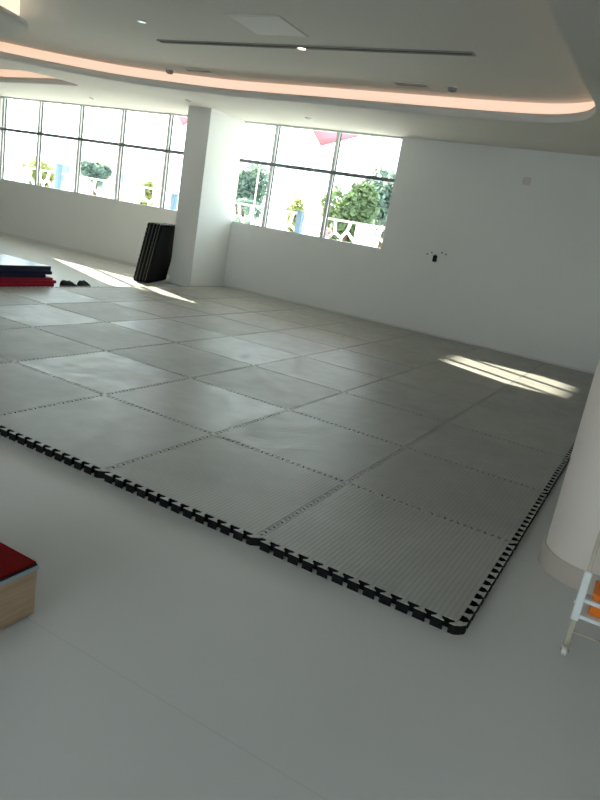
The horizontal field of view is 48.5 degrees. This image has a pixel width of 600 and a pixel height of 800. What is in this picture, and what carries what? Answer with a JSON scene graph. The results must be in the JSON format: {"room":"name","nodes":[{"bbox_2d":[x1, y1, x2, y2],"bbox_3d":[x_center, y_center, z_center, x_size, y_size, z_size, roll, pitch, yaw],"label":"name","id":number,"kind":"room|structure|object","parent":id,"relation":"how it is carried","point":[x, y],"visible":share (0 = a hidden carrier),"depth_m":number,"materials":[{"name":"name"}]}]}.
{"room":"exercise studio","nodes":[
{"label":"exercise studio","id":0,"kind":"room"},
{"bbox_2d":[0,0,592,103],"bbox_3d":[-4.317,-3.955,4.711,20.600,0.150,16.580,17,17,26],"label":"ceiling","id":1,"kind":"structure","parent":0,"point":[520,50],"depth_m":7.00,"materials":[{"name":"paint"}]},
{"bbox_2d":[0,0,19,14],"bbox_3d":[-5.919,-4.338,5.794,4.234,0.210,6.127,17,17,26],"label":"light","id":2,"kind":"object","parent":1,"relation":"attached to","point":[12,5],"visible":0.37,"depth_m":7.04,"materials":[{"name":"white"}]},
{"bbox_2d":[184,69,212,72],"bbox_3d":[-1.444,-4.668,9.434,0.460,0.009,0.100,17,17,26],"label":"ceiling vent","id":3,"kind":"object","parent":1,"relation":"in","point":[193,70],"visible":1,"depth_m":9.41,"materials":[{"name":"metal"}]},
{"bbox_2d":[224,14,308,37],"bbox_3d":[-0.321,-3.694,6.574,0.620,0.008,0.620,17,17,24],"label":"access panel","id":4,"kind":"object","parent":1,"relation":"attached to","point":[262,25],"visible":1,"depth_m":6.55,"materials":[{"name":"white"}]},
{"bbox_2d":[156,39,475,55],"bbox_3d":[-0.020,-3.801,7.163,3.900,0.012,0.110,17,17,26],"label":"linear slot","id":5,"kind":"object","parent":1,"relation":"attached to","point":[287,46],"visible":0.98,"depth_m":6.99,"materials":[{"name":"grey plastic"}]},
{"bbox_2d":[393,82,429,86],"bbox_3d":[1.340,-3.803,8.020,0.440,0.009,0.140,17,17,26],"label":"ceiling vent","id":6,"kind":"object","parent":1,"relation":"in","point":[396,83],"visible":1,"depth_m":8.00,"materials":[{"name":"metal"}]},
{"bbox_2d":[447,86,457,92],"bbox_3d":[1.787,-3.643,7.807,0.130,0.055,0.130,17,17,26],"label":"smoke detector","id":7,"kind":"object","parent":1,"relation":"attached to","point":[452,89],"visible":1,"depth_m":7.77,"materials":[{"name":"white"}]},
{"bbox_2d":[0,234,599,799],"bbox_3d":[-4.881,-0.677,5.607,20.600,0.200,16.580,17,17,26],"label":"floor","id":8,"kind":"structure","parent":0,"point":[162,653],"depth_m":2.34,"materials":[{"name":"white plastic"}]},
{"bbox_2d":[0,357,12,363],"bbox_3d":[-2.964,-0.342,5.114,1.033,0.046,1.033,17,17,26],"label":"foam mat","id":9,"kind":"object","parent":8,"relation":"on","point":[1,359],"visible":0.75,"depth_m":5.31,"materials":[{"name":"black"}]},
{"bbox_2d":[0,316,28,329],"bbox_3d":[-3.335,-0.761,6.413,1.033,0.046,1.033,17,17,26],"label":"foam mat","id":10,"kind":"object","parent":8,"relation":"on","point":[4,323],"visible":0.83,"depth_m":6.58,"materials":[{"name":"black"}]},
{"bbox_2d":[0,542,38,629],"bbox_3d":[-1.317,0.627,2.281,0.610,0.215,0.508,17,17,26],"label":"box","id":11,"kind":"object","parent":8,"relation":"on","point":[18,572],"visible":1,"depth_m":2.30,"materials":[{"name":"brown wood"}]},
{"bbox_2d":[0,290,41,305],"bbox_3d":[-3.705,-1.179,7.712,1.033,0.046,1.033,17,17,26],"label":"foam mat","id":12,"kind":"object","parent":8,"relation":"on","point":[7,299],"visible":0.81,"depth_m":7.85,"materials":[{"name":"black"}]},
{"bbox_2d":[0,283,53,286],"bbox_3d":[-4.199,-1.708,9.341,1.000,0.044,1.000,17,17,26],"label":"foam mat","id":13,"kind":"object","parent":8,"relation":"on","point":[1,284],"visible":0.48,"depth_m":9.15,"materials":[{"name":"red"}]},
{"bbox_2d":[0,280,55,282],"bbox_3d":[-4.175,-1.756,9.359,1.000,0.044,1.000,18,17,27],"label":"foam mat","id":14,"kind":"object","parent":13,"relation":"on","point":[1,281],"visible":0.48,"depth_m":9.15,"materials":[{"name":"red"}]},
{"bbox_2d":[0,276,52,279],"bbox_3d":[-4.200,-1.785,9.293,1.000,0.034,1.000,17,17,26],"label":"foam mat","id":15,"kind":"object","parent":14,"relation":"on","point":[46,277],"visible":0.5,"depth_m":9.07,"materials":[{"name":"red"}]},
{"bbox_2d":[0,274,45,277],"bbox_3d":[-4.256,-1.803,9.171,1.000,0.044,1.000,17,17,26],"label":"foam mat","id":16,"kind":"object","parent":15,"relation":"on","point":[1,275],"visible":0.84,"depth_m":9.09,"materials":[{"name":"blue"}]},
{"bbox_2d":[0,270,51,274],"bbox_3d":[-4.196,-1.863,9.254,1.000,0.044,1.000,17,17,25],"label":"foam mat","id":17,"kind":"object","parent":16,"relation":"on","point":[1,272],"visible":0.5,"depth_m":9.09,"materials":[{"name":"blue"}]},
{"bbox_2d":[0,254,50,270],"bbox_3d":[-4.198,-1.916,9.217,1.000,0.074,1.000,17,17,26],"label":"foam mat","id":18,"kind":"object","parent":17,"relation":"on","point":[7,263],"visible":1,"depth_m":9.19,"materials":[{"name":"blue plastic"}]},
{"bbox_2d":[0,362,102,416],"bbox_3d":[-2.107,-0.074,4.675,1.033,0.046,1.033,17,17,26],"label":"foam mat","id":19,"kind":"object","parent":8,"relation":"on","point":[21,387],"visible":0.9,"depth_m":4.76,"materials":[{"name":"black rubber"}]},
{"bbox_2d":[0,327,104,361],"bbox_3d":[-2.477,-0.493,5.974,1.033,0.046,1.033,17,17,26],"label":"foam mat","id":20,"kind":"object","parent":8,"relation":"on","point":[23,344],"visible":0.81,"depth_m":6.00,"materials":[{"name":"black rubber"}]},
{"bbox_2d":[0,287,104,303],"bbox_3d":[-3.218,-1.331,8.572,1.033,0.046,1.033,17,17,26],"label":"foam mat","id":21,"kind":"object","parent":8,"relation":"on","point":[44,295],"visible":0.84,"depth_m":8.54,"materials":[{"name":"black"}]},
{"bbox_2d":[0,304,105,326],"bbox_3d":[-2.848,-0.912,7.273,1.033,0.046,1.033,17,17,26],"label":"foam mat","id":22,"kind":"object","parent":8,"relation":"on","point":[33,315],"visible":0.84,"depth_m":7.26,"materials":[{"name":"black rubber"}]},
{"bbox_2d":[59,280,78,286],"bbox_3d":[-3.372,-1.701,9.728,0.101,0.100,0.280,23,20,40],"label":"shoe","id":23,"kind":"object","parent":8,"relation":"on","point":[64,283],"visible":0.97,"depth_m":9.68,"materials":[{"name":"grey"}]},
{"bbox_2d":[77,280,90,286],"bbox_3d":[-3.241,-1.748,9.983,0.101,0.100,0.280,14,16,16],"label":"shoe","id":24,"kind":"object","parent":8,"relation":"on","point":[80,283],"visible":0.99,"depth_m":9.93,"materials":[{"name":"grey"}]},
{"bbox_2d":[16,351,187,394],"bbox_3d":[-1.619,-0.226,5.535,1.033,0.046,1.033,17,17,26],"label":"foam mat","id":25,"kind":"object","parent":8,"relation":"on","point":[105,372],"visible":0.88,"depth_m":5.47,"materials":[{"name":"black rubber"}]},
{"bbox_2d":[35,322,175,350],"bbox_3d":[-1.990,-0.644,6.834,1.033,0.046,1.033,17,17,26],"label":"foam mat","id":26,"kind":"object","parent":8,"relation":"on","point":[106,336],"visible":0.82,"depth_m":6.78,"materials":[{"name":"black rubber"}]},
{"bbox_2d":[0,395,212,478],"bbox_3d":[-1.249,0.193,4.236,1.033,0.046,1.033,17,17,26],"label":"foam mat","id":27,"kind":"object","parent":8,"relation":"on","point":[96,434],"visible":0.95,"depth_m":4.12,"materials":[{"name":"black rubber"}]},
{"bbox_2d":[49,302,164,321],"bbox_3d":[-2.360,-1.063,8.133,1.033,0.046,1.033,17,17,26],"label":"foam mat","id":28,"kind":"object","parent":8,"relation":"on","point":[105,311],"visible":0.84,"depth_m":8.09,"materials":[{"name":"black"}]},
{"bbox_2d":[56,287,157,301],"bbox_3d":[-2.731,-1.482,9.432,1.033,0.046,1.033,17,17,26],"label":"foam mat","id":29,"kind":"object","parent":8,"relation":"on","point":[106,294],"visible":0.75,"depth_m":9.39,"materials":[{"name":"black"}]},
{"bbox_2d":[133,222,154,280],"bbox_3d":[-2.657,-2.663,11.914,0.216,1.026,1.033,11,15,5],"label":"foam mat","id":30,"kind":"object","parent":8,"relation":"on","point":[149,223],"visible":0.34,"depth_m":11.43,"materials":[{"name":"black"}]},
{"bbox_2d":[139,223,157,281],"bbox_3d":[-2.550,-2.638,11.892,0.216,1.026,1.033,11,15,5],"label":"foam mat","id":31,"kind":"object","parent":8,"relation":"on","point":[154,228],"visible":0.32,"depth_m":11.41,"materials":[{"name":"black"}]},
{"bbox_2d":[136,223,167,281],"bbox_3d":[-2.606,-2.646,11.883,0.216,1.026,1.033,11,15,5],"label":"foam mat","id":32,"kind":"object","parent":8,"relation":"on","point":[147,241],"visible":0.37,"depth_m":11.40,"materials":[{"name":"black"}]},
{"bbox_2d":[109,286,198,299],"bbox_3d":[-2.243,-1.633,10.292,1.033,0.046,1.033,17,17,26],"label":"foam mat","id":33,"kind":"object","parent":8,"relation":"on","point":[156,293],"visible":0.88,"depth_m":10.26,"materials":[{"name":"black"}]},
{"bbox_2d":[142,224,172,282],"bbox_3d":[-2.493,-2.631,11.900,0.216,1.026,1.033,11,15,5],"label":"foam mat","id":34,"kind":"object","parent":8,"relation":"on","point":[158,225],"visible":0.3,"depth_m":11.42,"materials":[{"name":"black"}]},
{"bbox_2d":[108,300,210,317],"bbox_3d":[-1.873,-1.214,8.993,1.033,0.046,1.033,17,17,26],"label":"foam mat","id":35,"kind":"object","parent":8,"relation":"on","point":[159,308],"visible":0.81,"depth_m":8.95,"materials":[{"name":"black"}]},
{"bbox_2d":[145,224,174,282],"bbox_3d":[-2.442,-2.614,11.868,0.216,1.026,1.033,11,15,5],"label":"foam mat","id":36,"kind":"object","parent":8,"relation":"on","point":[161,257],"visible":0.88,"depth_m":11.72,"materials":[{"name":"black"}]},
{"bbox_2d":[109,318,229,342],"bbox_3d":[-1.502,-0.795,7.694,1.033,0.046,1.033,17,17,26],"label":"foam mat","id":37,"kind":"object","parent":8,"relation":"on","point":[171,330],"visible":0.84,"depth_m":7.65,"materials":[{"name":"black rubber"}]},
{"bbox_2d":[109,342,253,377],"bbox_3d":[-1.132,-0.377,6.395,1.033,0.046,1.033,17,17,26],"label":"foam mat","id":38,"kind":"object","parent":8,"relation":"on","point":[181,359],"visible":0.85,"depth_m":6.34,"materials":[{"name":"black rubber"}]},
{"bbox_2d":[153,286,234,298],"bbox_3d":[-1.756,-1.784,11.152,1.033,0.046,1.033,17,17,26],"label":"foam mat","id":39,"kind":"object","parent":8,"relation":"on","point":[191,291],"visible":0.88,"depth_m":11.13,"materials":[{"name":"black"}]},
{"bbox_2d":[107,378,287,434],"bbox_3d":[-0.762,0.042,5.096,1.033,0.046,1.033,17,17,26],"label":"foam mat","id":40,"kind":"object","parent":8,"relation":"on","point":[213,409],"visible":0.81,"depth_m":5.03,"materials":[{"name":"black rubber"}]},
{"bbox_2d":[160,299,251,314],"bbox_3d":[-1.385,-1.365,9.854,1.033,0.046,1.033,17,17,26],"label":"foam mat","id":41,"kind":"object","parent":8,"relation":"on","point":[212,308],"visible":0.8,"depth_m":9.81,"materials":[{"name":"black"}]},
{"bbox_2d":[169,106,244,286],"bbox_3d":[-1.686,-3.589,12.046,0.490,3.040,1.010,17,17,26],"label":"pillar","id":42,"kind":"object","parent":8,"relation":"on","point":[213,138],"visible":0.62,"depth_m":11.77,"materials":[{"name":"paint"}]},
{"bbox_2d":[168,315,272,335],"bbox_3d":[-1.015,-0.947,8.555,1.033,0.046,1.033,17,17,26],"label":"foam mat","id":43,"kind":"object","parent":8,"relation":"on","point":[214,323],"visible":0.84,"depth_m":8.51,"materials":[{"name":"black"}]},
{"bbox_2d":[103,434,346,545],"bbox_3d":[-0.391,0.461,3.797,1.033,0.046,1.033,17,17,26],"label":"foam mat","id":44,"kind":"object","parent":8,"relation":"on","point":[242,491],"visible":0.93,"depth_m":3.66,"materials":[{"name":"black rubber"}]},
{"bbox_2d":[192,286,265,297],"bbox_3d":[-1.269,-1.935,12.012,1.033,0.046,1.033,17,17,26],"label":"foam mat","id":45,"kind":"object","parent":8,"relation":"on","point":[228,291],"visible":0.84,"depth_m":11.98,"materials":[{"name":"black"}]},
{"bbox_2d":[177,336,300,365],"bbox_3d":[-0.645,-0.528,7.255,1.033,0.046,1.033,17,17,26],"label":"foam mat","id":46,"kind":"object","parent":8,"relation":"on","point":[241,350],"visible":0.85,"depth_m":7.21,"materials":[{"name":"black rubber"}]},
{"bbox_2d":[203,297,283,311],"bbox_3d":[-0.898,-1.516,10.713,1.033,0.046,1.033,17,17,26],"label":"foam mat","id":47,"kind":"object","parent":8,"relation":"on","point":[235,302],"visible":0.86,"depth_m":10.67,"materials":[{"name":"black"}]},
{"bbox_2d":[214,312,309,330],"bbox_3d":[-0.528,-1.098,9.415,1.033,0.046,1.033,17,17,26],"label":"foam mat","id":48,"kind":"object","parent":8,"relation":"on","point":[255,319],"visible":0.83,"depth_m":9.37,"materials":[{"name":"black"}]},
{"bbox_2d":[193,366,342,409],"bbox_3d":[-0.274,-0.109,5.956,1.033,0.046,1.033,17,17,26],"label":"foam mat","id":49,"kind":"object","parent":8,"relation":"on","point":[278,389],"visible":0.86,"depth_m":5.90,"materials":[{"name":"black rubber"}]},
{"bbox_2d":[237,296,313,309],"bbox_3d":[-0.411,-1.668,11.574,1.033,0.046,1.033,17,17,26],"label":"foam mat","id":50,"kind":"object","parent":8,"relation":"on","point":[278,303],"visible":0.8,"depth_m":11.54,"materials":[{"name":"black"}]},
{"bbox_2d":[232,331,340,355],"bbox_3d":[-0.157,-0.679,8.116,1.033,0.046,1.033,17,17,26],"label":"foam mat","id":51,"kind":"object","parent":8,"relation":"on","point":[275,339],"visible":0.86,"depth_m":8.07,"materials":[{"name":"black"}]},
{"bbox_2d":[255,310,339,326],"bbox_3d":[-0.041,-1.249,10.274,1.033,0.046,1.033,17,17,26],"label":"foam mat","id":52,"kind":"object","parent":8,"relation":"on","point":[286,315],"visible":0.82,"depth_m":10.23,"materials":[{"name":"black"}]},
{"bbox_2d":[215,410,405,482],"bbox_3d":[0.096,0.310,4.657,1.033,0.046,1.033,17,17,26],"label":"foam mat","id":53,"kind":"object","parent":8,"relation":"on","point":[342,453],"visible":0.79,"depth_m":4.59,"materials":[{"name":"black rubber"}]},
{"bbox_2d":[257,356,383,391],"bbox_3d":[0.213,-0.260,6.816,1.033,0.046,1.033,17,17,26],"label":"foam mat","id":54,"kind":"object","parent":8,"relation":"on","point":[336,377],"visible":0.84,"depth_m":6.77,"materials":[{"name":"black rubber"}]},
{"bbox_2d":[275,326,370,348],"bbox_3d":[0.330,-0.830,8.976,1.033,0.046,1.033,17,17,26],"label":"foam mat","id":55,"kind":"object","parent":8,"relation":"on","point":[332,339],"visible":0.83,"depth_m":8.94,"materials":[{"name":"black"}]},
{"bbox_2d":[287,308,363,322],"bbox_3d":[0.447,-1.400,11.135,1.033,0.046,1.033,17,17,26],"label":"foam mat","id":56,"kind":"object","parent":8,"relation":"on","point":[315,312],"visible":0.76,"depth_m":11.10,"materials":[{"name":"grey"}]},
{"bbox_2d":[312,323,397,342],"bbox_3d":[0.817,-0.981,9.836,1.033,0.046,1.033,17,17,26],"label":"foam mat","id":57,"kind":"object","parent":8,"relation":"on","point":[343,329],"visible":0.8,"depth_m":9.80,"materials":[{"name":"black"}]},
{"bbox_2d":[303,348,413,378],"bbox_3d":[0.700,-0.411,7.676,1.033,0.046,1.033,17,17,26],"label":"foam mat","id":58,"kind":"object","parent":8,"relation":"on","point":[370,365],"visible":0.85,"depth_m":7.63,"materials":[{"name":"black rubber"}]},
{"bbox_2d":[290,392,446,447],"bbox_3d":[0.584,0.158,5.518,1.033,0.046,1.033,17,17,26],"label":"foam mat","id":59,"kind":"object","parent":8,"relation":"on","point":[382,421],"visible":0.86,"depth_m":5.46,"materials":[{"name":"black rubber"}]},
{"bbox_2d":[343,320,420,337],"bbox_3d":[1.305,-1.133,10.696,1.033,0.046,1.033,17,17,26],"label":"foam mat","id":60,"kind":"object","parent":8,"relation":"on","point":[366,324],"visible":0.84,"depth_m":10.67,"materials":[{"name":"black"}]},
{"bbox_2d":[256,483,514,634],"bbox_3d":[0.467,0.728,3.358,1.033,0.046,1.033,17,17,26],"label":"foam mat","id":61,"kind":"object","parent":8,"relation":"on","point":[441,571],"visible":0.98,"depth_m":3.21,"materials":[{"name":"black rubber"}]},
{"bbox_2d":[343,342,441,367],"bbox_3d":[1.188,-0.563,8.537,1.033,0.046,1.033,17,17,26],"label":"foam mat","id":62,"kind":"object","parent":8,"relation":"on","point":[400,356],"visible":0.85,"depth_m":8.49,"materials":[{"name":"black"}]},
{"bbox_2d":[344,379,476,422],"bbox_3d":[1.071,0.007,6.378,1.033,0.046,1.033,17,17,26],"label":"foam mat","id":63,"kind":"object","parent":8,"relation":"on","point":[404,397],"visible":0.88,"depth_m":6.32,"materials":[{"name":"black rubber"}]},
{"bbox_2d":[375,337,462,359],"bbox_3d":[1.675,-0.714,9.397,1.033,0.046,1.033,17,17,26],"label":"foam mat","id":64,"kind":"object","parent":8,"relation":"on","point":[440,353],"visible":0.78,"depth_m":9.36,"materials":[{"name":"black"}]},
{"bbox_2d":[401,333,479,352],"bbox_3d":[2.162,-0.865,10.257,1.033,0.046,1.033,17,17,26],"label":"foam mat","id":65,"kind":"object","parent":8,"relation":"on","point":[439,342],"visible":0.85,"depth_m":10.22,"materials":[{"name":"black"}]},
{"bbox_2d":[386,368,499,404],"bbox_3d":[1.558,-0.144,7.237,1.033,0.046,1.033,17,17,26],"label":"foam mat","id":66,"kind":"object","parent":8,"relation":"on","point":[466,391],"visible":0.73,"depth_m":7.19,"materials":[{"name":"black rubber"}]},
{"bbox_2d":[347,447,546,549],"bbox_3d":[0.954,0.577,4.218,1.033,0.046,1.033,17,17,26],"label":"foam mat","id":67,"kind":"object","parent":8,"relation":"on","point":[500,507],"visible":0.94,"depth_m":4.13,"materials":[{"name":"black rubber"}]},
{"bbox_2d":[417,360,515,390],"bbox_3d":[2.045,-0.295,8.098,1.033,0.046,1.033,17,17,26],"label":"foam mat","id":68,"kind":"object","parent":8,"relation":"on","point":[446,368],"visible":0.84,"depth_m":8.05,"materials":[{"name":"black"}]},
{"bbox_2d":[406,423,567,497],"bbox_3d":[1.441,0.426,5.079,1.033,0.046,1.033,17,17,26],"label":"foam mat","id":69,"kind":"object","parent":8,"relation":"on","point":[533,468],"visible":0.91,"depth_m":5.01,"materials":[{"name":"black rubber"}]},
{"bbox_2d":[442,353,532,378],"bbox_3d":[2.533,-0.446,8.958,1.033,0.046,1.033,17,17,26],"label":"foam mat","id":70,"kind":"object","parent":8,"relation":"on","point":[512,371],"visible":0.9,"depth_m":8.92,"materials":[{"name":"black"}]},
{"bbox_2d":[463,347,545,369],"bbox_3d":[3.020,-0.597,9.818,1.033,0.046,1.033,17,17,26],"label":"foam mat","id":71,"kind":"object","parent":8,"relation":"on","point":[526,363],"visible":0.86,"depth_m":9.79,"materials":[{"name":"black"}]},
{"bbox_2d":[446,404,577,463],"bbox_3d":[1.929,0.275,5.939,1.033,0.046,1.033,17,17,26],"label":"foam mat","id":72,"kind":"object","parent":8,"relation":"on","point":[556,440],"visible":0.73,"depth_m":5.88,"materials":[{"name":"black rubber"}]},
{"bbox_2d":[476,390,582,431],"bbox_3d":[2.416,0.124,6.799,1.033,0.046,1.033,17,17,26],"label":"foam mat","id":73,"kind":"object","parent":8,"relation":"on","point":[570,419],"visible":0.59,"depth_m":6.76,"materials":[{"name":"black rubber"}]},
{"bbox_2d":[499,379,587,412],"bbox_3d":[2.903,-0.028,7.659,1.033,0.046,1.033,17,17,26],"label":"foam mat","id":74,"kind":"object","parent":8,"relation":"on","point":[576,402],"visible":0.62,"depth_m":7.64,"materials":[{"name":"black rubber"}]},
{"bbox_2d":[518,370,590,396],"bbox_3d":[3.390,-0.179,8.519,1.033,0.046,1.033,17,17,26],"label":"foam mat","id":75,"kind":"object","parent":8,"relation":"on","point":[556,382],"visible":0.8,"depth_m":8.51,"materials":[{"name":"black"}]},
{"bbox_2d":[533,363,593,384],"bbox_3d":[3.878,-0.330,9.379,1.033,0.046,1.033,17,17,26],"label":"foam mat","id":76,"kind":"object","parent":8,"relation":"on","point":[555,370],"visible":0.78,"depth_m":9.39,"materials":[{"name":"black"}]},
{"bbox_2d":[538,357,599,595],"bbox_3d":[1.747,-0.536,3.073,0.500,3.020,0.500,17,17,26],"label":"column","id":77,"kind":"structure","parent":8,"relation":"on","point":[566,552],"depth_m":3.25,"materials":[{"name":"paint"}]},
{"bbox_2d":[560,531,599,655],"bbox_3d":[1.508,0.439,2.350,0.787,1.462,0.445,17,17,26],"label":"rack","id":78,"kind":"object","parent":8,"relation":"on","point":[582,604],"visible":1,"depth_m":2.63,"materials":[{"name":"beige metal"}]},
{"bbox_2d":[580,597,599,620],"bbox_3d":[1.465,0.939,2.564,0.726,0.006,0.161,17,17,26],"label":"shelf","id":79,"kind":"object","parent":78,"relation":"attached to","point":[584,615],"depth_m":2.64,"materials":[{"name":"metal"}]},
{"bbox_2d":[588,580,599,617],"bbox_3d":[1.328,0.844,2.626,0.340,0.097,0.140,17,17,26],"label":"storage box","id":80,"kind":"object","parent":78,"relation":"on","point":[594,611],"visible":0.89,"depth_m":2.64,"materials":[{"name":"orange plastic"}]},
{"bbox_2d":[0,96,599,371],"bbox_3d":[-0.642,-3.623,12.094,20.600,3.420,0.100,17,17,26],"label":"wall","id":81,"kind":"structure","parent":0,"point":[519,273],"depth_m":10.53,"materials":[{"name":"paint"}]},
{"bbox_2d":[0,231,169,274],"bbox_3d":[-5.726,-3.512,14.928,8.950,0.070,0.012,17,17,26],"label":"baseboard","id":82,"kind":"structure","parent":81,"relation":"attached to","point":[1,233],"depth_m":14.54,"materials":[{"name":"white paint"}]},
{"bbox_2d":[0,96,187,212],"bbox_3d":[-4.205,-5.147,13.850,6.130,1.800,0.094,17,17,26],"label":"window","id":83,"kind":"structure","parent":81,"relation":"in","point":[80,139],"depth_m":13.92,"materials":[{"name":"white metal"}]},
{"bbox_2d":[232,121,401,249],"bbox_3d":[0.186,-3.777,11.603,3.110,1.800,0.094,17,17,26],"label":"window","id":84,"kind":"structure","parent":81,"relation":"in","point":[272,164],"depth_m":11.54,"materials":[{"name":"white metal"}]},
{"bbox_2d":[223,284,594,373],"bbox_3d":[3.100,-0.758,10.411,10.670,0.070,0.012,17,17,26],"label":"baseboard","id":85,"kind":"structure","parent":81,"relation":"attached to","point":[292,301],"depth_m":10.96,"materials":[{"name":"white paint"}]},
{"bbox_2d":[522,177,530,184],"bbox_3d":[3.350,-3.237,9.834,0.110,0.110,0.012,17,17,26],"label":"blank plate","id":86,"kind":"object","parent":81,"relation":"attached to","point":[526,180],"visible":1,"depth_m":9.83,"materials":[{"name":"grey"}]},
{"bbox_2d":[0,0,599,156],"bbox_3d":[-4.411,-3.676,4.697,20.500,0.095,16.280,17,17,26],"label":"ceiling","id":87,"kind":"structure","parent":0,"point":[577,21],"depth_m":9.42,"materials":[{"name":"paint"}]},
{"bbox_2d":[0,69,56,78],"bbox_3d":[-6.332,-5.937,11.287,5.305,0.151,2.979,17,17,26],"label":"light","id":88,"kind":"object","parent":87,"relation":"attached to","point":[3,72],"visible":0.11,"depth_m":12.29,"materials":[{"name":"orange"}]},
{"bbox_2d":[0,42,594,113],"bbox_3d":[-4.395,-3.810,4.725,11.871,0.151,12.391,17,17,26],"label":"light","id":89,"kind":"object","parent":87,"relation":"attached to","point":[464,103],"visible":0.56,"depth_m":9.19,"materials":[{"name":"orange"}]},
{"label":"outside","id":90,"kind":"structure","parent":0,"visible":0},
{"bbox_2d":[4,175,378,246],"bbox_3d":[15.906,-19.581,88.350,220.000,0.250,151.620,17,17,26],"label":"ground","id":91,"kind":"structure","parent":90,"point":[304,230],"depth_m":100.16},
{"bbox_2d":[10,160,56,187],"bbox_3d":[-24.481,-23.593,70.774,10.800,3.300,6.800,17,17,26],"label":"house","id":92,"kind":"structure","parent":91,"relation":"on","point":[51,162],"depth_m":69.97,"materials":[{"name":"paint"}]},
{"bbox_2d":[20,156,54,186],"bbox_3d":[-12.117,-9.988,30.627,1.532,2.359,1.584,17,17,26],"label":"tree","id":93,"kind":"object","parent":91,"relation":"on","point":[45,166],"visible":0.31,"depth_m":30.46,"materials":[{"name":"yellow plant"}]},
{"bbox_2d":[54,163,62,188],"bbox_3d":[-7.524,-6.277,20.607,0.170,1.990,0.170,17,17,26],"label":"post","id":94,"kind":"object","parent":91,"relation":"on","point":[58,173],"visible":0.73,"depth_m":20.40,"materials":[{"name":"blue paint"}]},
{"bbox_2d":[80,160,112,195],"bbox_3d":[-9.192,-9.345,29.700,1.446,2.570,1.518,17,17,26],"label":"tree","id":95,"kind":"object","parent":91,"relation":"on","point":[97,170],"visible":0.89,"depth_m":29.17,"materials":[{"name":"green plant"}]},
{"bbox_2d":[55,150,180,208],"bbox_3d":[-17.309,-20.845,62.543,9.800,4.700,6.800,17,17,26],"label":"house","id":96,"kind":"structure","parent":91,"relation":"on","point":[136,169],"depth_m":60.26,"materials":[{"name":"paint"}]},
{"bbox_2d":[120,181,157,205],"bbox_3d":[-6.647,-8.013,27.350,1.465,2.096,1.257,3,16,-24],"label":"tree","id":97,"kind":"object","parent":91,"relation":"on","point":[148,192],"visible":0.27,"depth_m":26.97,"materials":[{"name":"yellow plant"}]},
{"bbox_2d":[170,193,178,209],"bbox_3d":[-3.603,-4.903,18.627,0.170,1.690,0.170,17,17,26],"label":"post","id":98,"kind":"object","parent":91,"relation":"on","point":[174,197],"visible":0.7,"depth_m":18.41,"materials":[{"name":"blue paint"}]},
{"bbox_2d":[4,163,384,245],"bbox_3d":[-5.578,-6.316,22.404,23.140,1.768,0.240,17,17,26],"label":"lattice fence","id":99,"kind":"object","parent":91,"relation":"on","point":[364,233],"visible":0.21,"depth_m":21.52,"materials":[{"name":"white concrete"}]},
{"bbox_2d":[233,218,259,225],"bbox_3d":[-2.303,-6.114,24.606,2.009,1.324,1.977,17,17,26],"label":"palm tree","id":100,"kind":"object","parent":91,"relation":"on","point":[247,220],"visible":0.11,"depth_m":24.27,"materials":[{"name":"green plant"}]},
{"bbox_2d":[234,197,262,219],"bbox_3d":[-2.499,-7.162,26.866,1.878,2.074,1.859,-3,20,-39],"label":"fence","id":101,"kind":"object","parent":91,"relation":"on","point":[247,201],"visible":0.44,"depth_m":26.60,"materials":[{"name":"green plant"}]},
{"bbox_2d":[235,164,268,224],"bbox_3d":[-2.402,-8.529,29.000,2.011,3.600,2.572,2,17,-27],"label":"tree","id":102,"kind":"object","parent":91,"relation":"on","point":[247,180],"visible":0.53,"depth_m":28.04,"materials":[{"name":"green plant"}]},
{"bbox_2d":[251,169,259,223],"bbox_3d":[-1.370,-5.193,19.055,0.160,2.750,0.160,17,17,26],"label":"lamp pole","id":103,"kind":"object","parent":91,"relation":"on","point":[258,169],"visible":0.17,"depth_m":18.89,"materials":[{"name":"metal"}]},
{"bbox_2d":[284,197,304,231],"bbox_3d":[-0.266,-5.519,21.850,0.881,2.286,1.039,14,16,16],"label":"tree","id":104,"kind":"object","parent":91,"relation":"on","point":[294,207],"visible":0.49,"depth_m":21.55,"materials":[{"name":"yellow plant"}]},
{"bbox_2d":[294,210,304,232],"bbox_3d":[-0.121,-3.867,16.836,0.170,1.790,0.170,17,17,26],"label":"post","id":105,"kind":"object","parent":91,"relation":"on","point":[300,214],"visible":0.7,"depth_m":16.62,"materials":[{"name":"blue paint"}]},
{"bbox_2d":[319,227,331,236],"bbox_3d":[0.606,-4.021,18.395,0.330,1.513,0.300,3,16,-23],"label":"bush","id":106,"kind":"object","parent":91,"relation":"on","point":[327,228],"visible":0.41,"depth_m":18.19,"materials":[{"name":"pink plant"}]},
{"bbox_2d":[319,180,379,242],"bbox_3d":[1.645,-5.906,22.713,1.877,3.206,2.091,-1,18,-35],"label":"tree","id":107,"kind":"object","parent":91,"relation":"on","point":[360,201],"visible":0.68,"depth_m":22.15,"materials":[{"name":"green plant"}]},
{"bbox_2d":[361,165,395,247],"bbox_3d":[2.870,-6.651,24.618,1.928,4.033,2.614,1,17,-29],"label":"tree","id":108,"kind":"object","parent":91,"relation":"on","point":[384,189],"visible":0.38,"depth_m":23.93,"materials":[{"name":"green plant"}]},
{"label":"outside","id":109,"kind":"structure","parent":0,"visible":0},
{"bbox_2d":[312,130,361,145],"bbox_3d":[1.660,-6.380,15.228,6.003,1.413,0.671,17,17,24],"label":"shade sail","id":110,"kind":"object","parent":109,"point":[324,138],"visible":0.08,"depth_m":15.53,"materials":[{"name":"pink fabric"}]},
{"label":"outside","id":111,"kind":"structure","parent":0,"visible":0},
{"bbox_2d":[178,116,186,125],"bbox_3d":[-2.888,-7.808,17.416,2.907,1.322,0.511,16,16,22],"label":"shade sail","id":112,"kind":"object","parent":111,"point":[183,120],"visible":0.04,"depth_m":17.37,"materials":[{"name":"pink fabric"}]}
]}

